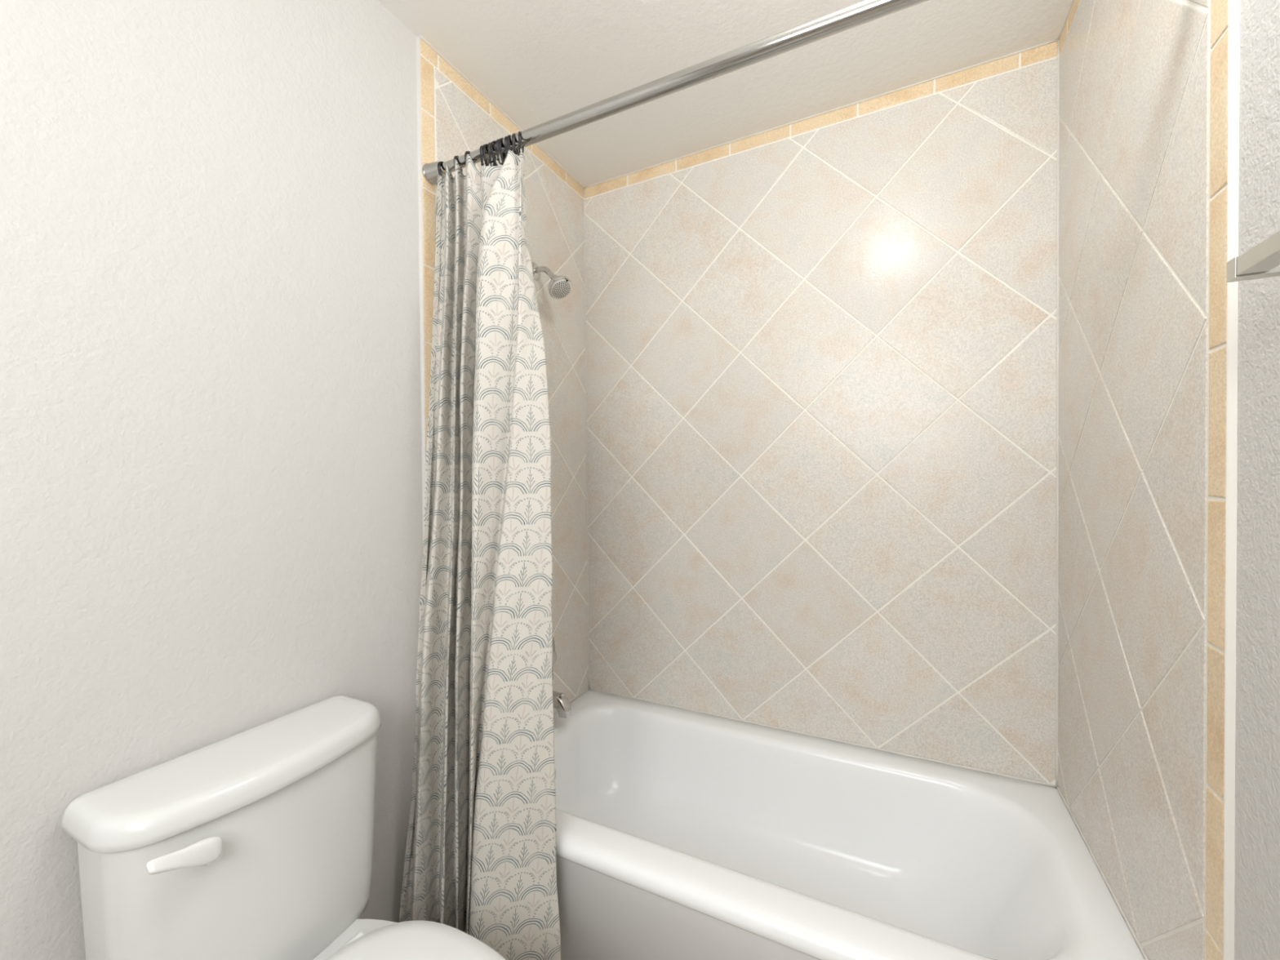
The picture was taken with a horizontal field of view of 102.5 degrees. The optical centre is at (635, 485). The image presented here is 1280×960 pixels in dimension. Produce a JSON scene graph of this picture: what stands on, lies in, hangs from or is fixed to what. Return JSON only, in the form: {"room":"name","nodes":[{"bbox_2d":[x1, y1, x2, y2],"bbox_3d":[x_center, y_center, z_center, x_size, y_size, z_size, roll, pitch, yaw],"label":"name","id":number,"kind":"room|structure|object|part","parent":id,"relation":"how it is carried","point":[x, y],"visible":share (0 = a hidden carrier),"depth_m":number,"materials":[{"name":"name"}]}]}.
{"room":"bathroom","nodes":[
{"label":"bathroom","id":0,"kind":"room"},
{"bbox_2d":[0,0,589,959],"bbox_3d":[-0.873,0.032,0.878,0.104,2.442,2.809,0,1,27],"label":"wall","id":1,"kind":"structure","parent":0,"point":[218,217],"depth_m":0.96,"materials":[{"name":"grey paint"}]},
{"bbox_3d":[-0.375,-0.157,1.762,0.009,1.999,0.758,0,1,27],"label":"tile panel","id":2,"kind":"part","parent":1,"relation":"part of","materials":[{"name":"tile"}]},
{"bbox_2d":[531,262,572,298],"bbox_3d":[-0.289,-0.709,1.758,0.152,0.138,0.086,0,1,27],"label":"shower","id":3,"kind":"object","parent":1,"relation":"attached to","point":[559,286],"visible":1,"depth_m":1.74,"materials":[{"name":"silver metal"}]},
{"bbox_3d":[-0.307,-0.728,1.774,0.086,0.063,0.021,0,1,27],"label":"arm","id":4,"kind":"part","parent":3,"relation":"part of","materials":[{"name":"silver metal"}]},
{"bbox_2d":[551,636,556,679],"bbox_3d":[-0.313,0.604,1.799,0.066,0.190,0.190,0,1,27],"label":"shower valve","id":5,"kind":"object","parent":1,"relation":"attached to","point":[554,655],"visible":0.18,"depth_m":1.79,"materials":[{"name":"silver metal"}]},
{"bbox_3d":[-0.308,0.629,1.797,0.056,0.104,0.052,0,1,27],"label":"handle","id":6,"kind":"part","parent":5,"relation":"part of","materials":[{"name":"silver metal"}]},
{"bbox_2d":[552,690,571,718],"bbox_3d":[-0.283,0.756,1.786,0.130,0.077,0.054,0,1,27],"label":"tub spout","id":7,"kind":"object","parent":1,"relation":"attached to","point":[561,703],"visible":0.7,"depth_m":1.76,"materials":[{"name":"silver metal"}]},
{"bbox_3d":[-0.253,0.728,1.770,0.018,0.021,0.017,0,1,27],"label":"diverter knob","id":8,"kind":"part","parent":7,"relation":"part of","materials":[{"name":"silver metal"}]},
{"bbox_2d":[422,0,928,184],"bbox_3d":[0.118,-0.833,1.045,1.523,0.076,0.050,0,1,27],"label":"curtain rod","id":9,"kind":"object","parent":1,"relation":"attached to","point":[864,11],"visible":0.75,"depth_m":1.02,"materials":[{"name":"silver metal"}]},
{"bbox_2d":[437,161,444,178],"bbox_3d":[-0.513,-0.827,1.371,0.008,0.067,0.045,0,1,13],"label":"curtain hook","id":10,"kind":"object","parent":9,"relation":"hanging from","point":[439,162],"visible":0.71,"depth_m":1.35,"materials":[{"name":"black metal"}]},
{"bbox_2d":[453,155,462,172],"bbox_3d":[-0.465,-0.828,1.346,0.008,0.064,0.044,0,1,1],"label":"curtain hook","id":11,"kind":"object","parent":9,"relation":"hanging from","point":[455,157],"visible":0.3,"depth_m":1.33,"materials":[{"name":"black metal"}]},
{"bbox_2d":[399,148,560,959],"bbox_3d":[-0.382,0.149,1.234,0.406,1.950,0.167,0,1,27],"label":"shower curtain","id":12,"kind":"object","parent":11,"relation":"hanging from","point":[480,856],"visible":0.98,"depth_m":1.19,"materials":[{"name":"grey fabric"}]},
{"bbox_2d":[464,151,475,165],"bbox_3d":[-0.427,-0.827,1.327,0.008,0.064,0.044,0,1,10],"label":"curtain hook","id":13,"kind":"object","parent":9,"relation":"hanging from","point":[466,152],"visible":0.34,"depth_m":1.31,"materials":[{"name":"black metal"}]},
{"bbox_2d":[480,145,488,165],"bbox_3d":[-0.383,-0.827,1.304,0.008,0.063,0.045,0,1,7],"label":"curtain hook","id":14,"kind":"object","parent":9,"relation":"hanging from","point":[481,146],"visible":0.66,"depth_m":1.28,"materials":[{"name":"black metal"}]},
{"bbox_2d":[481,143,493,166],"bbox_3d":[-0.371,-0.826,1.298,0.008,0.064,0.045,0,1,21],"label":"curtain hook","id":15,"kind":"object","parent":9,"relation":"hanging from","point":[486,144],"visible":0.59,"depth_m":1.28,"materials":[{"name":"black metal"}]},
{"bbox_2d":[488,142,496,166],"bbox_3d":[-0.361,-0.826,1.292,0.008,0.064,0.045,0,1,3],"label":"curtain hook","id":16,"kind":"object","parent":9,"relation":"hanging from","point":[489,143],"visible":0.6,"depth_m":1.27,"materials":[{"name":"black metal"}]},
{"bbox_2d":[489,140,504,166],"bbox_3d":[-0.345,-0.826,1.285,0.008,0.064,0.045,0,1,36],"label":"curtain hook","id":17,"kind":"object","parent":9,"relation":"hanging from","point":[494,141],"visible":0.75,"depth_m":1.27,"materials":[{"name":"black metal"}]},
{"bbox_2d":[495,138,505,164],"bbox_3d":[-0.335,-0.826,1.279,0.008,0.063,0.045,0,1,10],"label":"curtain hook","id":18,"kind":"object","parent":9,"relation":"hanging from","point":[497,140],"visible":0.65,"depth_m":1.26,"materials":[{"name":"black metal"}]},
{"bbox_2d":[497,137,504,164],"bbox_3d":[-0.324,-0.824,1.274,0.008,0.067,0.045,0,1,24],"label":"curtain hook","id":19,"kind":"object","parent":9,"relation":"hanging from","point":[500,139],"visible":0.56,"depth_m":1.26,"materials":[{"name":"black metal"}]},
{"bbox_2d":[504,136,507,158],"bbox_3d":[-0.314,-0.826,1.268,0.008,0.063,0.045,0,1,3],"label":"curtain hook","id":20,"kind":"object","parent":9,"relation":"hanging from","point":[505,137],"visible":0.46,"depth_m":1.25,"materials":[{"name":"black metal"}]},
{"bbox_2d":[506,134,517,155],"bbox_3d":[-0.303,-0.825,1.263,0.008,0.064,0.045,0,1,16],"label":"curtain hook","id":21,"kind":"object","parent":9,"relation":"hanging from","point":[508,135],"visible":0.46,"depth_m":1.25,"materials":[{"name":"black metal"}]},
{"bbox_2d":[511,133,519,155],"bbox_3d":[-0.292,-0.825,1.257,0.008,0.064,0.045,0,1,4],"label":"curtain hook","id":22,"kind":"object","parent":9,"relation":"hanging from","point":[513,134],"visible":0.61,"depth_m":1.24,"materials":[{"name":"black metal"}]},
{"bbox_2d":[518,131,524,152],"bbox_3d":[-0.278,-0.826,1.248,0.008,0.062,0.046,-1,1,-5],"label":"curtain hook","id":23,"kind":"object","parent":9,"relation":"hanging from","point":[519,132],"visible":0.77,"depth_m":1.23,"materials":[{"name":"black metal"}]},
{"bbox_2d":[377,0,1071,186],"bbox_3d":[-0.164,-1.229,0.492,1.724,0.080,3.000,0,1,27],"label":"ceiling","id":24,"kind":"structure","parent":0,"point":[538,61],"depth_m":1.44,"materials":[{"name":"white paint"}]},
{"bbox_2d":[583,39,1059,787],"bbox_3d":[0.503,0.008,1.798,1.724,2.442,0.104,0,1,27],"label":"wall","id":25,"kind":"structure","parent":0,"point":[822,350],"depth_m":1.65,"materials":[{"name":"beige tile"}]},
{"bbox_2d":[1056,0,1279,959],"bbox_3d":[0.571,0.028,0.144,0.104,2.442,2.809,0,1,27],"label":"wall","id":26,"kind":"structure","parent":0,"point":[1169,497],"depth_m":0.82,"materials":[{"name":"beige tile"}]},
{"bbox_3d":[0.991,-0.160,1.068,0.009,1.999,0.758,0,1,27],"label":"tile panel","id":27,"kind":"part","parent":26,"relation":"part of","materials":[{"name":"tile"}]},
{"bbox_2d":[1226,230,1279,282],"bbox_3d":[0.542,-0.224,0.266,0.082,0.044,0.640,0,1,27],"label":"towel bar","id":28,"kind":"object","parent":26,"relation":"attached to","point":[1262,260],"visible":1,"depth_m":0.53,"materials":[{"name":"metal"}]},
{"bbox_3d":[-0.142,1.291,0.523,1.724,0.080,3.000,0,1,27],"label":"floor","id":29,"kind":"structure","parent":0,"visible":0},
{"bbox_2d":[61,695,506,959],"bbox_3d":[-0.444,0.860,0.812,0.734,0.778,0.447,0,1,27],"label":"toilet","id":30,"kind":"object","parent":29,"relation":"on","point":[256,842],"visible":1,"depth_m":0.85,"materials":[{"name":"white ceramic"}]},
{"bbox_3d":[-0.649,0.542,0.742,0.018,0.051,0.093,0,1,19],"label":"flush handle","id":31,"kind":"part","parent":30,"relation":"part of","materials":[{"name":"white plastic"}]},
{"bbox_3d":[-0.680,0.492,0.927,0.210,0.043,0.447,0,1,27],"label":"tank lid","id":32,"kind":"part","parent":30,"relation":"part of","materials":[{"name":"white ceramic"}]},
{"bbox_3d":[-0.675,0.701,0.928,0.177,0.374,0.425,0,1,27],"label":"tank","id":33,"kind":"part","parent":30,"relation":"part of","materials":[{"name":"white ceramic"}]},
{"bbox_3d":[-0.404,1.056,0.795,0.642,0.384,0.370,0,1,27],"label":"bowl","id":34,"kind":"part","parent":30,"relation":"part of","materials":[{"name":"white ceramic"}]},
{"bbox_3d":[-0.341,0.836,0.760,0.502,0.021,0.374,0,1,27],"label":"seat lid","id":35,"kind":"part","parent":30,"relation":"part of","materials":[{"name":"white plastic"}]},
{"bbox_2d":[464,689,1144,959],"bbox_3d":[0.312,1.030,1.417,1.520,0.372,0.783,0,1,27],"label":"bathtub","id":36,"kind":"object","parent":29,"relation":"on","point":[682,834],"visible":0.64,"depth_m":1.40,"materials":[{"name":"white ceramic"}]}
]}

